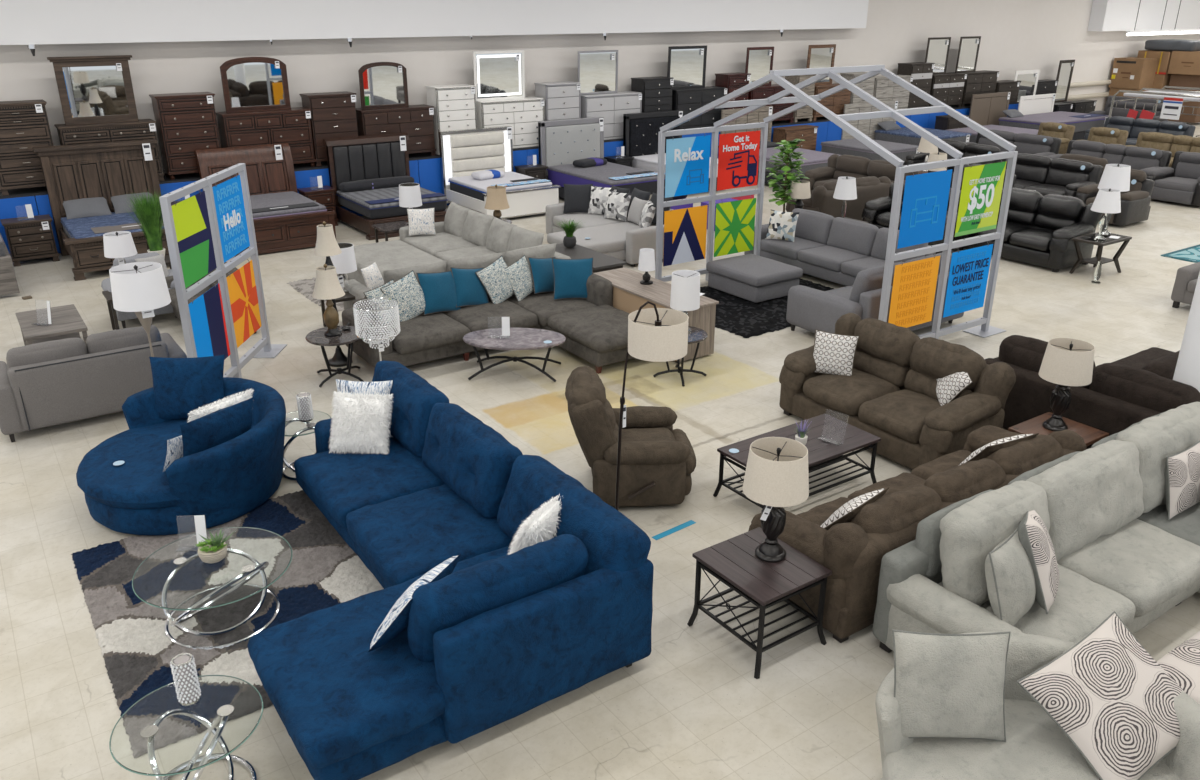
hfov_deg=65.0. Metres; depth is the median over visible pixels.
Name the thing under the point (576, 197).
throw pillow
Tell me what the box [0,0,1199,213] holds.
wall
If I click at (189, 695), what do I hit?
crystal vase
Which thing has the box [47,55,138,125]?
dresser mirror
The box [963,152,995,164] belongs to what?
cushion
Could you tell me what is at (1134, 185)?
cushion
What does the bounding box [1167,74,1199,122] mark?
carton
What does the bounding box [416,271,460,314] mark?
throw pillow
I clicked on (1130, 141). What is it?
seat cushion
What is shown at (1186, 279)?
loveseat
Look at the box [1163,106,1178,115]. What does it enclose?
print
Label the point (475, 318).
seat cushion
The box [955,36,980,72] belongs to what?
dresser mirror
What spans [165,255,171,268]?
plant stand
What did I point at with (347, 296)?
end table
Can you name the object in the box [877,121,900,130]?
bed pillow
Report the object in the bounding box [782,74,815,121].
dresser
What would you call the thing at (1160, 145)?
cushion
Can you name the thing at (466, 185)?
mattress
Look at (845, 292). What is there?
seat cushion
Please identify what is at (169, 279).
settee
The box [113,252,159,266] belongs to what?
cushion
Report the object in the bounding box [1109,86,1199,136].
rack
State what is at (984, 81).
dresser
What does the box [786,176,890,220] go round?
loveseat
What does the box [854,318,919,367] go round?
cushion
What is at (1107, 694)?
throw pillow
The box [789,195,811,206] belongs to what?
armrest
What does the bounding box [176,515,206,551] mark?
sign holder
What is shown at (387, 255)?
ottoman
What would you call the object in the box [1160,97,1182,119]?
price sign
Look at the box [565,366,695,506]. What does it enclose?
recliner chair
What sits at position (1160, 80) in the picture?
carton
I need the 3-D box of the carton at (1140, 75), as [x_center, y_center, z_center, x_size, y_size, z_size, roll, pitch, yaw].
[20.061,-11.892,35.317,1.206,1.062,1.130,-15,26,-32]
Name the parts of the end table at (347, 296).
leg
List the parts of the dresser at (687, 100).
drawer, drawer, drawer, rail, drawer, drawer, drawer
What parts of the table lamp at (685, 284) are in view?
lamp shade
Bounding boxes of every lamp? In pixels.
[103,231,136,264]
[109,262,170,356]
[312,264,344,336]
[313,221,346,366]
[330,243,356,292]
[353,298,400,360]
[399,183,421,224]
[485,185,509,219]
[615,301,688,509]
[638,248,654,284]
[670,270,699,332]
[742,437,808,562]
[789,180,810,208]
[833,176,856,217]
[917,136,937,170]
[927,152,946,170]
[1039,338,1094,430]
[1091,188,1120,239]
[1098,164,1130,234]
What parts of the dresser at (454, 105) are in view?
drawer, drawer, drawer, drawer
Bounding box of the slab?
[1123,91,1199,101]
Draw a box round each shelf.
[26,332,80,343]
[1082,256,1114,264]
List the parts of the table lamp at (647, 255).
lamp shade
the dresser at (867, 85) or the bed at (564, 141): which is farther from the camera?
the dresser at (867, 85)
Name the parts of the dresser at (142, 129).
drawer, drawer, dentil trim, drawer, drawer, drawer, drawer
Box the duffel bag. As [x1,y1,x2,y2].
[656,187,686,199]
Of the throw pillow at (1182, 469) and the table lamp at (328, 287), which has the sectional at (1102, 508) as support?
the throw pillow at (1182, 469)
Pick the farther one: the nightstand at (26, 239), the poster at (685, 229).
the nightstand at (26, 239)
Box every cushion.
[6,338,87,368]
[76,418,254,508]
[86,325,161,353]
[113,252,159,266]
[247,545,511,768]
[296,437,444,528]
[346,484,512,585]
[372,360,448,456]
[383,260,447,283]
[386,312,469,353]
[403,232,476,256]
[407,534,587,661]
[422,403,522,518]
[435,246,495,259]
[442,300,537,331]
[443,252,504,270]
[444,201,468,236]
[462,209,493,245]
[486,217,516,252]
[497,455,650,574]
[504,243,556,266]
[507,225,543,251]
[547,221,655,252]
[547,304,629,352]
[553,212,627,228]
[621,428,675,441]
[706,254,802,286]
[760,237,826,259]
[792,208,833,244]
[797,497,850,525]
[798,245,870,271]
[803,368,899,415]
[813,179,837,187]
[823,181,836,190]
[825,286,851,298]
[827,217,878,255]
[836,155,871,175]
[841,257,894,276]
[847,472,925,499]
[849,262,904,302]
[851,485,941,533]
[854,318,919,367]
[856,176,879,185]
[858,389,940,443]
[867,160,903,180]
[871,227,927,262]
[876,210,901,228]
[882,699,1180,779]
[909,337,985,390]
[911,450,971,479]
[923,458,1005,501]
[938,148,963,158]
[938,564,1135,642]
[939,480,1049,605]
[947,188,960,210]
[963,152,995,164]
[972,221,1028,242]
[978,137,1013,151]
[986,434,1062,474]
[998,335,1095,388]
[1000,188,1042,213]
[1009,229,1053,251]
[1013,142,1050,153]
[1014,163,1048,183]
[1014,179,1040,188]
[1025,184,1065,195]
[1026,440,1143,560]
[1038,194,1084,220]
[1040,130,1064,137]
[1045,168,1089,186]
[1057,519,1199,617]
[1070,149,1102,157]
[1086,197,1095,204]
[1089,363,1199,412]
[1091,135,1117,143]
[1102,153,1123,163]
[1106,107,1128,116]
[1107,124,1131,137]
[1111,347,1174,368]
[1116,402,1199,512]
[1120,181,1141,194]
[1122,156,1158,169]
[1125,138,1136,144]
[1130,126,1157,137]
[1135,109,1160,118]
[1139,141,1171,150]
[1142,350,1179,379]
[1154,177,1197,191]
[1158,129,1185,135]
[1170,144,1190,156]
[1174,162,1199,178]
[1187,279,1197,292]
[1189,146,1199,152]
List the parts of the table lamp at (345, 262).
lamp shade, glass stem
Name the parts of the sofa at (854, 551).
arm, leg, frame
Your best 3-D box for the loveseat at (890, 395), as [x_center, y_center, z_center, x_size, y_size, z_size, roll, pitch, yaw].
[2.981,-0.030,9.628,1.140,1.048,2.183,-15,26,-32]
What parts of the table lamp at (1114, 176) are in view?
lamp shade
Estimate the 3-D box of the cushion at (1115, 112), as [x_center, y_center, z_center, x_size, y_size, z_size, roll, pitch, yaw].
[18.148,-9.645,32.823,0.273,0.389,0.936,-1,19,-36]
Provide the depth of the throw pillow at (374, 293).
11.61 m
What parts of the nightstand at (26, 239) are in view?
dentil trim, drawer, drawer, drawer, rail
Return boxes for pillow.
[63,197,111,218]
[111,192,152,213]
[135,254,168,276]
[149,355,224,419]
[162,435,182,471]
[180,397,253,456]
[187,388,253,421]
[328,391,392,454]
[336,379,392,436]
[361,262,383,289]
[363,279,395,324]
[368,554,460,651]
[380,270,424,321]
[407,208,435,235]
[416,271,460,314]
[450,267,488,306]
[471,169,504,179]
[475,255,514,303]
[504,255,533,301]
[508,494,561,554]
[528,257,555,293]
[552,258,592,299]
[564,184,592,212]
[573,157,606,167]
[587,185,616,214]
[603,190,631,221]
[611,185,629,192]
[627,188,650,216]
[627,197,646,224]
[639,200,655,227]
[650,192,672,223]
[765,210,799,241]
[804,166,835,179]
[813,329,858,375]
[820,487,888,529]
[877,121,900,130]
[892,630,1010,741]
[936,372,972,405]
[960,433,1038,464]
[985,528,1035,625]
[1002,109,1023,117]
[1016,611,1187,779]
[1018,510,1058,613]
[1157,631,1199,703]
[1164,441,1199,520]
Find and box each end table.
[102,291,151,329]
[305,326,363,386]
[320,293,354,326]
[372,221,408,242]
[653,326,707,385]
[687,527,831,678]
[1008,412,1108,445]
[1069,232,1131,273]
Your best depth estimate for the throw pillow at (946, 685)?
4.98 m
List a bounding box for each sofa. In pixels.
[748,425,1086,642]
[803,154,918,194]
[905,139,1006,164]
[928,159,1015,190]
[957,188,1102,271]
[964,129,1061,165]
[1006,153,1102,196]
[1047,140,1171,172]
[1060,154,1107,179]
[1084,116,1195,144]
[1089,96,1167,121]
[1125,132,1199,166]
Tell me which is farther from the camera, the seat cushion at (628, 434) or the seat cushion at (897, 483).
the seat cushion at (628, 434)
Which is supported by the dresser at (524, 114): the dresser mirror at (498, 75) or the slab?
the dresser mirror at (498, 75)
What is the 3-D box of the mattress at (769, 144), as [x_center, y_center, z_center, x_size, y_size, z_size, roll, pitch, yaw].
[3.978,-6.268,24.709,1.665,0.389,0.822,-15,26,-32]
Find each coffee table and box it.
[15,304,87,345]
[463,328,565,381]
[555,243,626,272]
[713,414,880,508]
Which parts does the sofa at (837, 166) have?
arm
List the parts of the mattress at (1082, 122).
panel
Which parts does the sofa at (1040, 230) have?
frame, arm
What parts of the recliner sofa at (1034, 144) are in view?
frame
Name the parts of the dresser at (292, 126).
drawer, drawer, drawer, drawer, drawer, drawer, rail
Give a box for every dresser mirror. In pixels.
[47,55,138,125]
[220,57,290,112]
[358,62,408,109]
[473,50,524,100]
[578,50,617,94]
[667,45,706,89]
[745,47,773,85]
[807,44,835,85]
[925,37,950,74]
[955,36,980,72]
[1014,70,1039,101]
[1054,60,1074,102]
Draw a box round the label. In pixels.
[1117,60,1135,63]
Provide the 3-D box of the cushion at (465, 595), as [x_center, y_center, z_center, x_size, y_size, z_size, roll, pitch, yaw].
[-0.621,1.281,5.837,1.197,0.589,0.348,-15,42,-32]
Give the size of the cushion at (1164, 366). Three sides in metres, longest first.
0.940 x 0.548 x 0.409 m
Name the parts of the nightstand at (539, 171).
drawer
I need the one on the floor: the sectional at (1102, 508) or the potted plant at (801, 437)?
the sectional at (1102, 508)
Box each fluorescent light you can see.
[1126,0,1167,35]
[1167,1,1199,33]
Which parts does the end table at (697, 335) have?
floor arm, leg, floor arm, leg, floor arm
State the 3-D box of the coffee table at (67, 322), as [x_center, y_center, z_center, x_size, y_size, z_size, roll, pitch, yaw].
[-6.956,-0.678,11.997,0.680,0.450,1.200,-15,26,-32]
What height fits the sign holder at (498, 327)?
0.238 m
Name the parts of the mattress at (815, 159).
panel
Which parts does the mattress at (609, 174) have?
panel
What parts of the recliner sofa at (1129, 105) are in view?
frame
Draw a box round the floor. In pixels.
[0,121,1199,779]
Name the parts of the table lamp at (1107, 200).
lamp shade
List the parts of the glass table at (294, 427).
glass, glass mount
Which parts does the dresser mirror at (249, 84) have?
mirror pane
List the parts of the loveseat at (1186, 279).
leg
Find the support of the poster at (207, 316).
hanging from the stand at (263, 348)
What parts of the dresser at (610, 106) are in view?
drawer, drawer, drawer, frame, rail, drawer, drawer, drawer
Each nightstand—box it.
[0,214,59,266]
[297,185,337,225]
[514,164,547,178]
[604,155,633,166]
[1053,102,1072,111]
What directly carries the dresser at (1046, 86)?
on the floor
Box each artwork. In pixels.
[203,283,230,359]
[726,150,756,186]
[909,196,939,227]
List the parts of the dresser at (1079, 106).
drawer, drawer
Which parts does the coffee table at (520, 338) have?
leg, leg, leg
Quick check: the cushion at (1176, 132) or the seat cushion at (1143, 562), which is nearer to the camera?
the seat cushion at (1143, 562)
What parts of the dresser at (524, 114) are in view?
drawer, drawer, drawer, frame, drawer, drawer, drawer, rail, drawer, drawer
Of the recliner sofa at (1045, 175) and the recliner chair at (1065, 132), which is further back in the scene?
the recliner chair at (1065, 132)
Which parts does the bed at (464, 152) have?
rail, mirror trim, headboard, mirror trim, footboard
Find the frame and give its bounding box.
[655,65,1017,338]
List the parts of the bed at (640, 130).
headboard, headboard frame, tufted panel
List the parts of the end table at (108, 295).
leg, leg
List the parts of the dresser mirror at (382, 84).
mirror pane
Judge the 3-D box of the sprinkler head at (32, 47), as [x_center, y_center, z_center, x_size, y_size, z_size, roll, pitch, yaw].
[-9.627,-5.764,15.967,0.126,0.182,0.126,4,23,10]
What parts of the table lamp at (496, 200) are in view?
lamp shade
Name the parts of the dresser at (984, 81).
drawer, drawer, drawer, drawer, drawer, drawer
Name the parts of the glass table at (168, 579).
glass mount, glass, glass mount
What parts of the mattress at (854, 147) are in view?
panel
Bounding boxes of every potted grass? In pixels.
[126,190,166,258]
[556,218,583,247]
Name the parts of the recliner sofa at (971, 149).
arm, frame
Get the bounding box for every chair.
[76,377,285,535]
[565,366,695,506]
[875,632,1199,779]
[1037,122,1074,153]
[1066,127,1128,151]
[1076,169,1154,225]
[1146,151,1199,205]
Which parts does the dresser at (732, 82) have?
drawer, drawer, drawer, drawer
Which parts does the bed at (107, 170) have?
rail, footboard drawer, cornice, dentil trim, headboard, headboard panel, footboard, dentil trim, footboard drawer, footboard drawer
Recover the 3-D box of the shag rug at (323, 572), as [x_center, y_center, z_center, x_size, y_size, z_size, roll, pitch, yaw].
[-2.709,1.537,7.142,2.019,0.028,2.740,-15,26,-32]
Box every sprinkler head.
[27,45,36,55]
[347,38,352,46]
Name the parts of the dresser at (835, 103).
drawer, drawer, drawer, rail, drawer, drawer, drawer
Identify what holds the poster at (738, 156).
hanging from the frame
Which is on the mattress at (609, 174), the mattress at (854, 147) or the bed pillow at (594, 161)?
the bed pillow at (594, 161)
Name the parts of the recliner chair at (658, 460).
arm, arm, recline handle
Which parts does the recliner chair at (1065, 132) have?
frame, arm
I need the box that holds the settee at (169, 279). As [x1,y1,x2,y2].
[165,262,255,333]
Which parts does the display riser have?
panel, panel, panel, panel, panel, panel, panel, panel, panel, panel, panel, panel, panel, panel, panel, panel, panel, panel, panel, panel, panel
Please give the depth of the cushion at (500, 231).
14.93 m
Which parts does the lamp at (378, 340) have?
shade frame, lamp shade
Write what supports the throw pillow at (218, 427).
on the chair at (124, 485)
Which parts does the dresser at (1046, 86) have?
drawer, drawer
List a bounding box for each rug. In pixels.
[71,490,383,715]
[287,274,349,310]
[700,278,833,337]
[1161,244,1199,262]
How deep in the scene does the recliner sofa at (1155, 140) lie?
24.39 m
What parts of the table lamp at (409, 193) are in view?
lamp shade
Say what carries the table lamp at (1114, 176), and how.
on the end table at (1089, 238)
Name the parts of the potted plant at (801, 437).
pot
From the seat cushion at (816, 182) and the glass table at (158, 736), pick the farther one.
the seat cushion at (816, 182)
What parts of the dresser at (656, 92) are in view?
drawer, drawer, drawer, drawer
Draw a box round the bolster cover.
[339,176,413,191]
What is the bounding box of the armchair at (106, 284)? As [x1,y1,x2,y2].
[101,252,174,327]
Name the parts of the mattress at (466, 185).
panel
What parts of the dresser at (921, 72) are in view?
drawer, drawer, drawer, drawer, drawer, drawer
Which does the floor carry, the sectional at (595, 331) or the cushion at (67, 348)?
the sectional at (595, 331)
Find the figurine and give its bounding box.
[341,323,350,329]
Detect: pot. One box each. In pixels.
[147,248,164,258]
[563,236,576,247]
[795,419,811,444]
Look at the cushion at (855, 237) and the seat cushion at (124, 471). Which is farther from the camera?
the cushion at (855, 237)
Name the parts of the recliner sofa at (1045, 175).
frame, arm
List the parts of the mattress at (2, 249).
panel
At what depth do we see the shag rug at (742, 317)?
13.58 m
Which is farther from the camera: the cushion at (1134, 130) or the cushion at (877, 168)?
the cushion at (1134, 130)
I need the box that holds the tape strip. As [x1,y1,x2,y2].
[652,520,695,539]
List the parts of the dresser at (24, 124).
drawer, drawer, drawer, dentil trim, rail, drawer, drawer, drawer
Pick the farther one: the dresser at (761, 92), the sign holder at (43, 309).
the dresser at (761, 92)
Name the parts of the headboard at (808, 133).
drawer, drawer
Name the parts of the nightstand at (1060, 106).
drawer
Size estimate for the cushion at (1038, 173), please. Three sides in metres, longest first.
0.936 x 0.385 x 0.273 m
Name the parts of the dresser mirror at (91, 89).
cornice, mirror pane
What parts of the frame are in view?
post, rail, rail, post, rail, post, post, rail, post, rail, rail, foot plate, post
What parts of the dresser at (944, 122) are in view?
drawer, drawer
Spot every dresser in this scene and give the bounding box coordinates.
[0,99,53,194]
[54,119,163,180]
[149,92,220,179]
[216,107,315,166]
[299,91,357,165]
[356,104,435,155]
[425,84,476,154]
[476,96,544,147]
[534,81,580,120]
[581,91,641,139]
[631,76,673,112]
[672,86,726,128]
[713,72,750,126]
[748,84,794,122]
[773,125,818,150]
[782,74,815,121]
[802,83,850,120]
[840,72,874,108]
[872,75,912,108]
[897,62,934,108]
[929,72,966,106]
[935,115,968,129]
[950,70,998,106]
[995,80,1020,102]
[1031,79,1058,98]
[1063,100,1096,113]
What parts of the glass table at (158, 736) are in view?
glass mount, glass mount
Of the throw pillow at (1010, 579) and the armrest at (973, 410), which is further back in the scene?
the armrest at (973, 410)
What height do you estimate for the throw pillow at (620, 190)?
0.489 m
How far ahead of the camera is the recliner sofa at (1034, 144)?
24.37 m
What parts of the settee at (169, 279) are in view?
arm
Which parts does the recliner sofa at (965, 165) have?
frame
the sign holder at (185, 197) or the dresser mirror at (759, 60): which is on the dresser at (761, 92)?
the dresser mirror at (759, 60)
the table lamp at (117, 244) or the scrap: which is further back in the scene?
the scrap
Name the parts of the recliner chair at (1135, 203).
arm, arm, frame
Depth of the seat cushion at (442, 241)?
15.71 m
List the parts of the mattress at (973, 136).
panel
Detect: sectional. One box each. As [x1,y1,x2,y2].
[247,360,653,779]
[342,273,633,373]
[343,201,570,309]
[546,203,672,266]
[744,208,963,332]
[872,402,1199,652]
[984,335,1199,448]
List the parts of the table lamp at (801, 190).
lamp shade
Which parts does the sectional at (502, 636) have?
arm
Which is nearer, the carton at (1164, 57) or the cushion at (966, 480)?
the cushion at (966, 480)
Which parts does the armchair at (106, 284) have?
arm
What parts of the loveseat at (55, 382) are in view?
arm, leg, frame, arm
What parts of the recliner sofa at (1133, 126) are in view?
frame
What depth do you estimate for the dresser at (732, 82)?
24.64 m
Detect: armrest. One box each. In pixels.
[751,510,827,565]
[784,345,815,375]
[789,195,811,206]
[864,196,892,212]
[924,391,1000,434]
[967,425,1021,450]
[1052,223,1093,241]
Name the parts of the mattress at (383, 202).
panel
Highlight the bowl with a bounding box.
[198,542,226,563]
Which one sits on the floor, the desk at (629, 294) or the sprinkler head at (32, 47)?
the desk at (629, 294)
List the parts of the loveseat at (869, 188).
arm, frame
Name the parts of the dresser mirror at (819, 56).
mirror pane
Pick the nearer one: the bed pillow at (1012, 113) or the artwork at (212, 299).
the artwork at (212, 299)
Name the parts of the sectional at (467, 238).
arm, arm, frame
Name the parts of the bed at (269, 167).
headboard post, headboard, headboard panel, footboard drawer, footboard, headboard post, footboard drawer, footboard post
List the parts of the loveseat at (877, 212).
arm, arm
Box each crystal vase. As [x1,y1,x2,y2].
[170,653,200,705]
[296,392,313,421]
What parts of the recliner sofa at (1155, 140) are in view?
frame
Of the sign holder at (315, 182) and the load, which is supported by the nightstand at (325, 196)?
the sign holder at (315, 182)
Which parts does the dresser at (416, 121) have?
drawer, drawer, drawer, drawer, drawer, drawer, rail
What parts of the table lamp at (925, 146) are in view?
lamp shade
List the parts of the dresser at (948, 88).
drawer, drawer, drawer, drawer, drawer, drawer, drawer, drawer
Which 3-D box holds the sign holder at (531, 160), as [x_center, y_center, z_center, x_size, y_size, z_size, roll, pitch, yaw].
[-1.527,-5.181,21.286,0.240,0.250,0.070,-15,26,-32]
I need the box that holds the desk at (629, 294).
[594,267,718,362]
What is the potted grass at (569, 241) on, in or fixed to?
on the coffee table at (601, 262)
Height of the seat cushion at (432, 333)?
0.249 m
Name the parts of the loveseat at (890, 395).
arm, frame, arm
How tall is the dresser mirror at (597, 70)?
0.980 m
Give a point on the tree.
(780, 192)
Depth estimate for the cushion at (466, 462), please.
7.36 m
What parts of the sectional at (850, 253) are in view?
arm, arm, frame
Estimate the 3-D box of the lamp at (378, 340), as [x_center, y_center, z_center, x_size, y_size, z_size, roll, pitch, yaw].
[-2.488,-0.459,10.633,0.514,1.080,0.514,-15,26,-32]
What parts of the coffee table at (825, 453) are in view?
leg, frame rail, frame rail, leg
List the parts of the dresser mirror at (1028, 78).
mirror pane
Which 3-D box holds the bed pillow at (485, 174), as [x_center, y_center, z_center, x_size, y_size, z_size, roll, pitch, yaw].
[-2.410,-4.633,20.245,0.702,0.179,0.391,-19,29,-39]
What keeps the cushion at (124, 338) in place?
on the loveseat at (55, 382)
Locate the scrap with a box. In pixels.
[22,295,31,299]
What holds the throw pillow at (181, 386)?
on the chair at (124, 485)
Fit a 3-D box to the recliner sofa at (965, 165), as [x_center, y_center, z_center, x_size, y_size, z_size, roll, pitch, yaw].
[7.543,-4.293,19.974,1.134,0.992,2.240,-15,26,-32]
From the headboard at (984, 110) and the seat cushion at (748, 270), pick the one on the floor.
the headboard at (984, 110)
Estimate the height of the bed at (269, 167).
1.620 m
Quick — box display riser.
[0,102,1018,253]
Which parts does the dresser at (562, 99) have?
drawer, drawer, drawer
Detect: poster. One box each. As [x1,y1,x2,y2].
[171,190,216,287]
[188,282,230,359]
[212,175,249,262]
[226,259,261,347]
[663,202,707,265]
[665,135,710,197]
[714,195,755,256]
[717,128,760,190]
[888,254,939,327]
[897,169,952,248]
[943,241,992,317]
[955,159,1006,236]
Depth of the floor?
7.66 m
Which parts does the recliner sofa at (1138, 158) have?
frame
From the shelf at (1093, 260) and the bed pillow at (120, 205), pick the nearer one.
the shelf at (1093, 260)
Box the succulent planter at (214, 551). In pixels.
[195,527,234,563]
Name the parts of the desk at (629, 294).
panel, panel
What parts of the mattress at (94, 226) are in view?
panel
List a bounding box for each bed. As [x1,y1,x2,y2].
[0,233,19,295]
[32,139,168,280]
[195,143,336,256]
[323,133,446,239]
[438,126,560,218]
[538,117,603,198]
[623,110,716,190]
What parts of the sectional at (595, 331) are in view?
frame, arm, leg, corner seat, leg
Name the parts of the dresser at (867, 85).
drawer, drawer, drawer, drawer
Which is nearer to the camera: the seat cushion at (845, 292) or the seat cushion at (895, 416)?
the seat cushion at (895, 416)
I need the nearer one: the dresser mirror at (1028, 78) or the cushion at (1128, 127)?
the cushion at (1128, 127)
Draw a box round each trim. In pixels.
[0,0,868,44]
[1067,80,1110,99]
[1087,0,1199,30]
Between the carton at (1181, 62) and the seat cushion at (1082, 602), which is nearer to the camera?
the seat cushion at (1082, 602)
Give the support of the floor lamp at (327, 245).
on the floor
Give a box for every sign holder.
[15,204,33,220]
[34,299,51,325]
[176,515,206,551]
[177,194,189,202]
[310,176,323,189]
[488,317,509,337]
[527,155,536,166]
[616,146,623,157]
[817,409,848,444]
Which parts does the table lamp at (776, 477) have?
lamp shade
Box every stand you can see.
[159,163,286,377]
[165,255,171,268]
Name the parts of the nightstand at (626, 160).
drawer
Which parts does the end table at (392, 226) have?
leg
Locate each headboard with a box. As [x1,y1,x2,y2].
[720,106,772,141]
[841,100,898,139]
[969,92,1010,125]
[1018,93,1055,114]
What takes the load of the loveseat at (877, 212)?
on the floor
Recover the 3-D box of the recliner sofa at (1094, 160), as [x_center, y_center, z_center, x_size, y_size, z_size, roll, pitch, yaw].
[11.037,-4.836,21.297,0.977,0.992,1.536,-15,26,-32]
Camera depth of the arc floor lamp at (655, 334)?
6.64 m
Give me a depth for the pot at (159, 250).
14.39 m
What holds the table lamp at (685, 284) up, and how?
on the end table at (697, 335)
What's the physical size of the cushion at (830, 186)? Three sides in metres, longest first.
0.794 x 0.439 x 0.370 m
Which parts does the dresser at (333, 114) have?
rail, drawer, drawer, drawer, drawer, drawer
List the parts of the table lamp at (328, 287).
lamp shade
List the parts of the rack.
rack rail, rack frame, rack frame, rack frame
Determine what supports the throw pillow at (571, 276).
on the sectional at (595, 331)
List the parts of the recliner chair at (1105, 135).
frame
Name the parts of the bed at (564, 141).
rail, headboard, headboard frame, tufted panel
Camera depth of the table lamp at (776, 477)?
6.24 m
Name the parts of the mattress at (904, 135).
panel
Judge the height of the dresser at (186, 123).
1.500 m
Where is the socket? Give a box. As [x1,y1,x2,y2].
[655,320,661,325]
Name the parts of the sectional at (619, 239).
arm, arm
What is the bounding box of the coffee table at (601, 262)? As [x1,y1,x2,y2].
[555,243,626,272]
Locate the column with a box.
[1173,272,1199,391]
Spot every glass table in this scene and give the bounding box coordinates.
[109,675,262,779]
[132,527,291,650]
[282,410,330,480]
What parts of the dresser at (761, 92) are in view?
drawer, drawer, drawer, rail, drawer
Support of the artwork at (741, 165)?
attached to the poster at (738, 156)
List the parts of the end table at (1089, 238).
leg, leg, leg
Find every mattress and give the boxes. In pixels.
[0,235,5,256]
[60,212,164,238]
[250,191,326,218]
[336,187,447,218]
[448,171,551,200]
[546,162,664,194]
[633,153,717,177]
[718,141,783,148]
[758,146,839,176]
[820,138,919,161]
[875,127,971,145]
[947,125,1037,142]
[999,111,1111,132]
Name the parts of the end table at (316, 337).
leg, floor arm, floor arm, leg, leg, floor arm, floor arm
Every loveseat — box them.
[0,325,186,441]
[779,313,1015,469]
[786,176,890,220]
[861,182,965,253]
[1171,262,1199,307]
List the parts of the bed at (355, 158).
rail, headboard, footboard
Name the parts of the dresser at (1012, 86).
drawer, drawer, drawer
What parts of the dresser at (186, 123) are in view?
rail, drawer, drawer, drawer, drawer, drawer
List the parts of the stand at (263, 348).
post, rail, rail, post, rail, post, foot plate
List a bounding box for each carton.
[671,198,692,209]
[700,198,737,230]
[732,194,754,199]
[1108,88,1150,98]
[1109,57,1157,89]
[1137,50,1171,73]
[1151,74,1170,99]
[1167,51,1199,74]
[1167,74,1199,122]
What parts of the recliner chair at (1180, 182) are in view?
arm, frame, arm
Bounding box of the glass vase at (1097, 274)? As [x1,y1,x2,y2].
[1091,261,1101,283]
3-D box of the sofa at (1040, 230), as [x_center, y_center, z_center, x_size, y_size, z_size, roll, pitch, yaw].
[7.492,-2.887,16.515,1.152,1.108,2.163,-15,26,-32]
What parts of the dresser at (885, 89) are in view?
drawer, drawer, drawer, drawer, drawer, drawer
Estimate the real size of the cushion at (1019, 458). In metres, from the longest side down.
0.826 x 0.434 x 0.386 m
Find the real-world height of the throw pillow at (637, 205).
0.432 m
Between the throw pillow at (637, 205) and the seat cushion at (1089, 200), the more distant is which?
the seat cushion at (1089, 200)
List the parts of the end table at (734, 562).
leg, frame rail, leg, frame rail, leg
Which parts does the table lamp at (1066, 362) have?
lamp shade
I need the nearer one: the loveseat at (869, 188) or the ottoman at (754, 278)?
the ottoman at (754, 278)
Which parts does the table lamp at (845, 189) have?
lamp shade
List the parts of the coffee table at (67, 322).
leg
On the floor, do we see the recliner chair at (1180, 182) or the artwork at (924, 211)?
the recliner chair at (1180, 182)
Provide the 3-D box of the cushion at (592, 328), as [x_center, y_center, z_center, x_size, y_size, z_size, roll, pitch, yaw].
[0.050,-0.788,11.884,1.026,0.268,1.303,-15,26,-32]
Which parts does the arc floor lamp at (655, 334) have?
arc arm, lamp shade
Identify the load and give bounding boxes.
[1144,39,1199,50]
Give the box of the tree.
[766,139,808,211]
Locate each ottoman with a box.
[339,240,442,286]
[706,254,802,302]
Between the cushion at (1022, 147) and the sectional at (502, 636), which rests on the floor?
the sectional at (502, 636)
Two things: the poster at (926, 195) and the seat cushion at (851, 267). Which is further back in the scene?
the seat cushion at (851, 267)
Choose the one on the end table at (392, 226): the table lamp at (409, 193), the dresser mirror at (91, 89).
the table lamp at (409, 193)
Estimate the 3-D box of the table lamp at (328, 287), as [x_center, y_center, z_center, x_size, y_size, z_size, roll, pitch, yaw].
[-3.144,-1.052,10.925,0.370,0.855,0.370,-15,26,-32]
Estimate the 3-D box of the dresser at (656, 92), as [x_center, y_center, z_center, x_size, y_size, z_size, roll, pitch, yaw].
[1.310,-7.113,23.588,0.950,1.360,0.564,-15,26,-32]
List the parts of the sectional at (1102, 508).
leg, frame, arm, corner seat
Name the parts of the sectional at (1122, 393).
frame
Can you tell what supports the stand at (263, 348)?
on the floor
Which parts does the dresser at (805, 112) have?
rail, drawer, drawer, drawer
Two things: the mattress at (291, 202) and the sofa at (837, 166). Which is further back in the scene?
the sofa at (837, 166)
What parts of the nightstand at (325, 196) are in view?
drawer, drawer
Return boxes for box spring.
[757,170,802,186]
[1072,131,1084,139]
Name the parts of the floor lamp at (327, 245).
lamp shade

